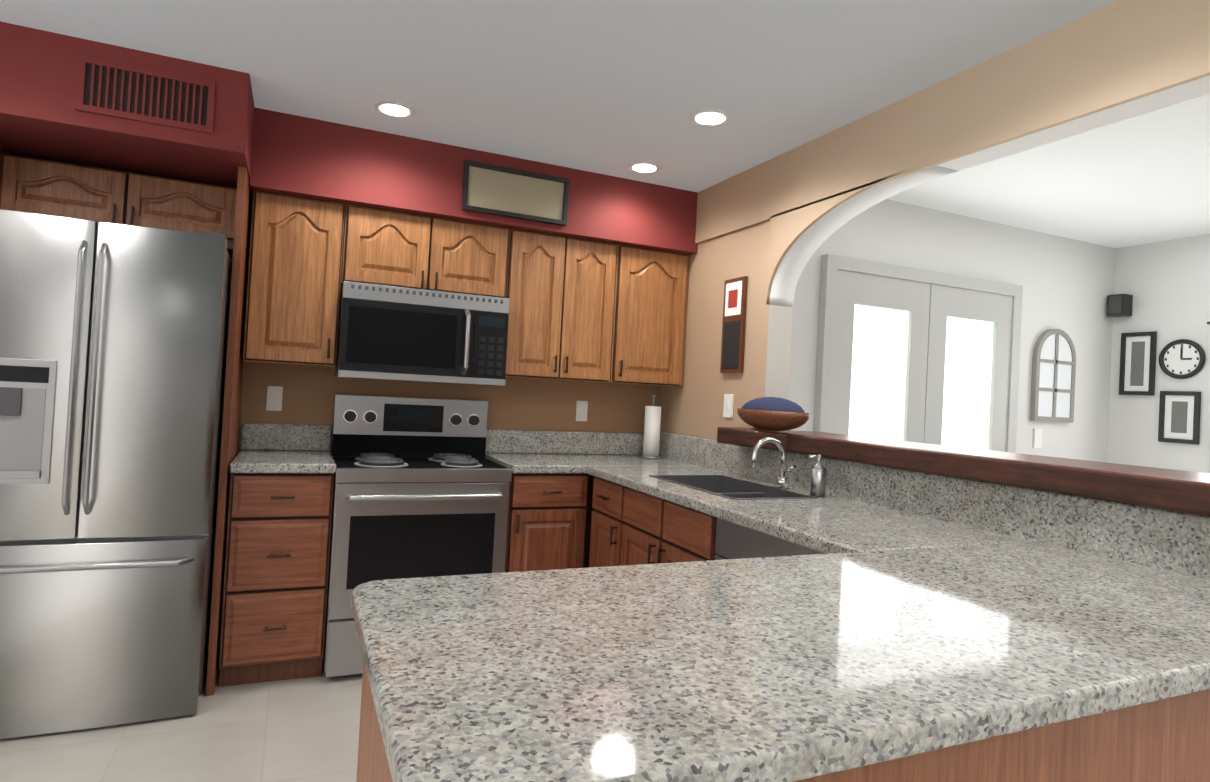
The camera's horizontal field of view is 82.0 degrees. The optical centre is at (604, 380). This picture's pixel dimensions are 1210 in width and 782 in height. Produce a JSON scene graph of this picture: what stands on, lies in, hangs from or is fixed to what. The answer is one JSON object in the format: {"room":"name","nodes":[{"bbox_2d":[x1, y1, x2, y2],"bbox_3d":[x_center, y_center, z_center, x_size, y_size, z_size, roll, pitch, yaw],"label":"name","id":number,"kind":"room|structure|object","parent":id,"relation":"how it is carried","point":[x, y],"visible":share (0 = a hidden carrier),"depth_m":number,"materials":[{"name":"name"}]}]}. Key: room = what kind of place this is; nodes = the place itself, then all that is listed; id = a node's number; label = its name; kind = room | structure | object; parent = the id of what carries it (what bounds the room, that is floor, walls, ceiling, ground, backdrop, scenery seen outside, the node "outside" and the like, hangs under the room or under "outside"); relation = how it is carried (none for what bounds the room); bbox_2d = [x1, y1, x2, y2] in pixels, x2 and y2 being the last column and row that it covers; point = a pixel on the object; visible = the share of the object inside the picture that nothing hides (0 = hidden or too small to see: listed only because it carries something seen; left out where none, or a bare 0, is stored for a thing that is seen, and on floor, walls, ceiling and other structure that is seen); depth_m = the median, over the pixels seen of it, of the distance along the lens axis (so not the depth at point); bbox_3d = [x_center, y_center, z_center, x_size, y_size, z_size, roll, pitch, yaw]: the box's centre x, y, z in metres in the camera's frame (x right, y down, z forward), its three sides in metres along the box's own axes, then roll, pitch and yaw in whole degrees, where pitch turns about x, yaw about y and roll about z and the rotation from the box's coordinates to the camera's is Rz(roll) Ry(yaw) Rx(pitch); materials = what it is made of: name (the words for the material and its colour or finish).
{"room":"kitchen","nodes":[
{"label":"kitchen","id":0,"kind":"room"},
{"bbox_2d":[0,659,362,781],"bbox_3d":[1.576,1.458,0.965,6.802,0.100,7.660,3,-1,-24],"label":"floor","id":1,"kind":"structure","parent":0,"point":[300,730],"depth_m":2.43,"materials":[{"name":"tile"}]},
{"bbox_2d":[0,209,231,738],"bbox_3d":[-1.997,0.331,2.770,0.814,1.832,0.786,3,-1,-24],"label":"fridge","id":2,"kind":"object","parent":1,"relation":"on","point":[113,344],"visible":1,"depth_m":2.50,"materials":[{"name":"silver metal"}]},
{"bbox_2d":[0,146,252,695],"bbox_3d":[-2.064,0.171,2.867,0.957,2.148,0.608,3,-1,-24],"label":"tall cabinet","id":3,"kind":"object","parent":1,"relation":"on","point":[49,187],"visible":0.77,"depth_m":2.85,"materials":[{"name":"brown wood"}]},
{"bbox_2d":[219,473,333,686],"bbox_3d":[-1.474,0.833,3.143,0.396,0.898,0.591,3,-1,-24],"label":"base cabinet","id":4,"kind":"object","parent":1,"relation":"on","point":[276,578],"visible":1,"depth_m":2.90,"materials":[{"name":"brown wood"}]},
{"bbox_2d":[230,422,335,472],"bbox_3d":[-1.445,0.298,3.154,0.402,0.170,0.588,3,-1,-24],"label":"countertop","id":5,"kind":"structure","parent":4,"relation":"on","point":[265,447],"depth_m":3.33,"materials":[{"name":"stone"}]},
{"bbox_2d":[323,394,511,676],"bbox_3d":[-0.913,0.703,3.357,0.776,1.225,0.633,3,-1,-24],"label":"range","id":6,"kind":"object","parent":1,"relation":"on","point":[421,487],"visible":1,"depth_m":3.17,"materials":[{"name":"silver metal"}]},
{"bbox_2d":[505,473,587,571],"bbox_3d":[-0.396,0.898,3.638,0.408,0.898,0.562,3,-1,-24],"label":"base cabinet","id":7,"kind":"object","parent":1,"relation":"on","point":[546,524],"depth_m":3.38,"materials":[{"name":"brown wood"}]},
{"bbox_2d":[485,429,581,472],"bbox_3d":[-0.392,0.361,3.621,0.349,0.170,0.590,3,-1,-24],"label":"countertop","id":8,"kind":"structure","parent":7,"relation":"on","point":[521,451],"depth_m":3.84,"materials":[{"name":"stone"}]},
{"bbox_2d":[585,477,612,567],"bbox_3d":[0.298,0.931,3.388,0.662,0.898,0.423,3,-1,-24],"label":"base cabinet","id":9,"kind":"object","parent":1,"relation":"on","point":[602,489],"depth_m":3.34,"materials":[{"name":"brown wood"}]},
{"bbox_2d":[609,483,716,565],"bbox_3d":[0.496,0.934,2.942,0.662,0.898,0.813,3,-1,-24],"label":"base cabinet","id":10,"kind":"object","parent":1,"relation":"on","point":[644,528],"depth_m":2.83,"materials":[{"name":"brown wood"}]},
{"bbox_2d":[566,431,1209,653],"bbox_3d":[0.621,0.390,2.660,0.722,0.188,3.170,3,-1,-24],"label":"countertop","id":11,"kind":"structure","parent":10,"relation":"on","point":[1146,569],"depth_m":2.00,"materials":[{"name":"stone"}]},
{"bbox_2d":[640,394,661,458],"bbox_3d":[0.273,0.261,4.022,0.130,0.373,0.130,3,-1,-24],"label":"paper towel","id":12,"kind":"object","parent":11,"relation":"on","point":[652,423],"visible":1,"depth_m":3.98,"materials":[{"name":"white paper"}]},
{"bbox_2d":[649,475,818,499],"bbox_3d":[0.509,0.531,2.925,0.392,0.183,0.672,3,-1,-24],"label":"sink","id":13,"kind":"object","parent":11,"relation":"in","point":[728,487],"visible":0.25,"depth_m":3.11,"materials":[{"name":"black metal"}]},
{"bbox_2d":[751,437,795,488],"bbox_3d":[0.704,0.344,2.895,0.189,0.214,0.106,3,-1,-24],"label":"faucet","id":14,"kind":"object","parent":11,"relation":"on","point":[782,481],"visible":1,"depth_m":2.92,"materials":[{"name":"silver metal"}]},
{"bbox_2d":[808,454,826,496],"bbox_3d":[0.836,0.373,2.752,0.081,0.165,0.060,3,-1,-24],"label":"soap dispenser","id":15,"kind":"object","parent":11,"relation":"on","point":[818,480],"visible":1,"depth_m":2.73,"materials":[{"name":"silver metal"}]},
{"bbox_2d":[715,518,824,559],"bbox_3d":[0.745,0.938,2.269,0.676,0.895,0.608,3,-1,-24],"label":"dishwasher","id":16,"kind":"object","parent":1,"relation":"on","point":[735,541],"visible":0.17,"depth_m":2.26,"materials":[{"name":"silver metal"}]},
{"bbox_2d":[356,659,1209,781],"bbox_3d":[0.301,0.895,1.196,1.343,0.898,0.676,3,-1,-24],"label":"base cabinet","id":17,"kind":"object","parent":1,"relation":"on","point":[1166,740],"visible":0.02,"depth_m":0.97,"materials":[{"name":"brown wood"}]},
{"bbox_2d":[351,542,1209,781],"bbox_3d":[0.232,0.419,1.168,1.196,0.040,0.760,3,-1,-24],"label":"countertop","id":18,"kind":"structure","parent":17,"relation":"on","point":[904,612],"depth_m":0.96,"materials":[{"name":"stone"}]},
{"bbox_2d":[0,21,697,254],"bbox_3d":[-0.941,-0.980,3.283,3.222,0.340,0.750,3,-1,-24],"label":"soffit","id":19,"kind":"structure","parent":0,"point":[273,152],"depth_m":3.06,"materials":[{"name":"red paint"}]},
{"bbox_2d":[75,55,215,133],"bbox_3d":[-1.669,-1.041,2.541,0.424,0.194,0.011,3,-1,-24],"label":"air vent grille","id":20,"kind":"object","parent":19,"relation":"attached to","point":[123,90],"visible":1,"depth_m":2.54,"materials":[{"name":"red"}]},
{"bbox_2d":[462,160,568,225],"bbox_3d":[-0.441,-0.935,3.485,0.540,0.240,0.024,3,-1,-24],"label":"framed picture","id":21,"kind":"object","parent":19,"relation":"attached to","point":[509,192],"visible":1,"depth_m":3.48,"materials":[{"name":"black plastic"}]},
{"bbox_2d":[232,259,657,567],"bbox_3d":[-1.252,0.071,3.644,3.662,2.460,0.150,3,-1,-24],"label":"wall","id":22,"kind":"structure","parent":0,"point":[309,392],"depth_m":3.85,"materials":[{"name":"beige paint"}]},
{"bbox_2d":[266,386,282,410],"bbox_3d":[-1.613,0.088,3.395,0.070,0.120,0.010,3,-1,-24],"label":"electrical outlet","id":23,"kind":"object","parent":22,"relation":"attached to","point":[274,398],"visible":1,"depth_m":3.39,"materials":[{"name":"white plastic"}]},
{"bbox_2d":[243,191,350,366],"bbox_3d":[-1.463,-0.456,3.288,0.383,0.758,0.318,3,-1,-24],"label":"upper cabinet","id":24,"kind":"object","parent":22,"relation":"attached to","point":[298,255],"depth_m":3.14,"materials":[{"name":"brown wood"}]},
{"bbox_2d":[343,205,514,302],"bbox_3d":[-0.916,-0.619,3.531,0.785,0.366,0.318,3,-1,-24],"label":"upper cabinet","id":25,"kind":"object","parent":22,"relation":"attached to","point":[389,248],"depth_m":3.38,"materials":[{"name":"brown wood"}]},
{"bbox_2d":[334,281,509,385],"bbox_3d":[-0.910,-0.214,3.464,0.778,0.436,0.448,3,-1,-24],"label":"microwave","id":26,"kind":"object","parent":25,"relation":"attached to","point":[386,332],"visible":0.98,"depth_m":3.30,"materials":[{"name":"silver metal"}]},
{"bbox_2d":[505,230,634,383],"bbox_3d":[-0.253,-0.383,3.827,0.680,0.758,0.318,3,-1,-24],"label":"upper cabinet","id":27,"kind":"object","parent":22,"relation":"attached to","point":[581,310],"depth_m":3.68,"materials":[{"name":"brown wood"}]},
{"bbox_2d":[575,400,587,420],"bbox_3d":[-0.135,0.177,4.052,0.070,0.120,0.010,3,-1,-24],"label":"electrical outlet","id":28,"kind":"object","parent":22,"relation":"attached to","point":[581,410],"visible":1,"depth_m":4.05,"materials":[{"name":"white plastic"}]},
{"bbox_2d":[627,247,689,386],"bbox_3d":[0.169,-0.357,4.014,0.530,0.758,0.318,3,-1,-24],"label":"upper cabinet","id":29,"kind":"object","parent":22,"relation":"attached to","point":[659,280],"depth_m":3.90,"materials":[{"name":"brown wood"}]},
{"bbox_2d":[0,0,1209,247],"bbox_3d":[1.711,-1.098,1.007,6.802,0.100,7.660,3,-1,-24],"label":"ceiling","id":30,"kind":"structure","parent":0,"point":[616,88],"depth_m":2.56,"materials":[{"name":"grey paint"}]},
{"bbox_2d":[374,101,414,117],"bbox_3d":[-0.894,-1.150,2.957,0.170,0.006,0.170,3,-1,-24],"label":"recessed light","id":31,"kind":"object","parent":30,"relation":"in","point":[393,109],"visible":1,"depth_m":2.95,"materials":[{"name":"white"}]},
{"bbox_2d":[628,162,660,172],"bbox_3d":[0.200,-1.083,3.542,0.170,0.006,0.170,3,-1,-24],"label":"recessed light","id":32,"kind":"object","parent":30,"relation":"in","point":[642,167],"visible":1,"depth_m":3.53,"materials":[{"name":"white"}]},
{"bbox_2d":[689,109,730,126],"bbox_3d":[0.434,-1.081,2.869,0.170,0.006,0.170,3,-1,-24],"label":"recessed light","id":33,"kind":"object","parent":30,"relation":"in","point":[710,117],"visible":1,"depth_m":2.86,"materials":[{"name":"white"}]},
{"bbox_2d":[657,0,1209,439],"bbox_3d":[1.809,0.190,1.060,0.158,2.460,7.060,3,-1,-24],"label":"wall","id":34,"kind":"structure","parent":0,"point":[768,228],"depth_m":2.67,"materials":[{"name":"beige paint"}]},
{"bbox_2d":[723,394,733,417],"bbox_3d":[0.629,0.129,3.555,0.011,0.120,0.080,3,-1,-24],"label":"switch plate","id":35,"kind":"object","parent":34,"relation":"attached to","point":[728,405],"visible":1,"depth_m":3.55,"materials":[{"name":"white plastic"}]},
{"bbox_2d":[720,276,747,372],"bbox_3d":[0.653,-0.281,3.541,0.024,0.480,0.180,3,-1,-24],"label":"memo board","id":36,"kind":"object","parent":34,"relation":"attached to","point":[734,325],"visible":1,"depth_m":3.52,"materials":[{"name":"brown wood"}]},
{"bbox_2d":[717,427,1209,516],"bbox_3d":[1.998,0.292,0.641,0.486,0.078,6.120,3,-1,-24],"label":"bar","id":37,"kind":"object","parent":34,"relation":"on","point":[1176,490],"visible":0.94,"depth_m":2.09,"materials":[{"name":"brown wood"}]},
{"bbox_2d":[737,397,809,430],"bbox_3d":[0.755,0.151,3.151,0.189,0.154,0.461,3,-1,-24],"label":"bowl","id":38,"kind":"object","parent":37,"relation":"on","point":[772,413],"visible":1,"depth_m":3.05,"materials":[{"name":"brown wood"}]},
{"bbox_2d":[788,199,1115,461],"bbox_3d":[2.200,0.264,4.237,3.140,2.460,0.150,3,-1,-24],"label":"wall","id":39,"kind":"structure","parent":0,"point":[1067,284],"depth_m":4.33,"materials":[{"name":"white paint"}]},
{"bbox_2d":[813,254,1022,452],"bbox_3d":[1.804,0.423,3.922,1.520,2.090,0.103,3,-1,-24],"label":"french door","id":40,"kind":"structure","parent":39,"relation":"attached to","point":[909,354],"depth_m":3.91,"materials":[{"name":"grey wood"}]},
{"bbox_2d":[1033,429,1041,447],"bbox_3d":[2.726,0.364,4.383,0.070,0.120,0.008,3,-1,-24],"label":"light switch","id":41,"kind":"object","parent":39,"relation":"attached to","point":[1037,438],"visible":1,"depth_m":4.38,"materials":[{"name":"white plastic"}]},
{"bbox_2d":[1030,329,1075,422],"bbox_3d":[2.857,-0.034,4.426,0.380,0.590,0.030,3,-1,-24],"label":"arched mirror","id":42,"kind":"object","parent":39,"relation":"attached to","point":[1053,377],"visible":1,"depth_m":4.41,"materials":[{"name":"grey mirror"}]},
{"bbox_2d":[1107,234,1209,472],"bbox_3d":[4.710,0.357,1.879,0.162,2.460,6.200,3,-1,-24],"label":"wall","id":43,"kind":"structure","parent":0,"point":[1166,284],"depth_m":4.43,"materials":[{"name":"white paint"}]},
{"bbox_2d":[1107,294,1132,316],"bbox_3d":[3.412,-0.497,4.612,0.102,0.140,0.100,3,-1,-24],"label":"speaker","id":44,"kind":"object","parent":43,"relation":"attached to","point":[1119,305],"visible":1,"depth_m":4.58,"materials":[{"name":"black plastic"}]},
{"bbox_2d":[1119,331,1156,395],"bbox_3d":[3.468,-0.110,4.530,0.024,0.410,0.200,3,-1,-24],"label":"picture frame","id":45,"kind":"object","parent":43,"relation":"attached to","point":[1137,363],"visible":1,"depth_m":4.53,"materials":[{"name":"black plastic"}]},
{"bbox_2d":[1158,391,1200,444],"bbox_3d":[3.549,0.226,4.300,0.024,0.320,0.210,3,-1,-24],"label":"picture frame","id":46,"kind":"object","parent":43,"relation":"attached to","point":[1179,416],"visible":0.98,"depth_m":4.29,"materials":[{"name":"black plastic"}]},
{"bbox_2d":[1159,339,1205,378],"bbox_3d":[3.569,-0.133,4.307,0.028,0.248,0.248,3,-1,-24],"label":"round clock","id":47,"kind":"object","parent":43,"relation":"attached to","point":[1182,358],"visible":1,"depth_m":4.30,"materials":[{"name":"white plastic"}]},
{"bbox_2d":[1207,322,1209,472],"bbox_3d":[3.678,0.126,3.985,0.058,0.953,0.390,3,-1,-24],"label":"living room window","id":48,"kind":"structure","parent":43,"relation":"in","point":[1209,448],"depth_m":4.13,"materials":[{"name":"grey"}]}
]}

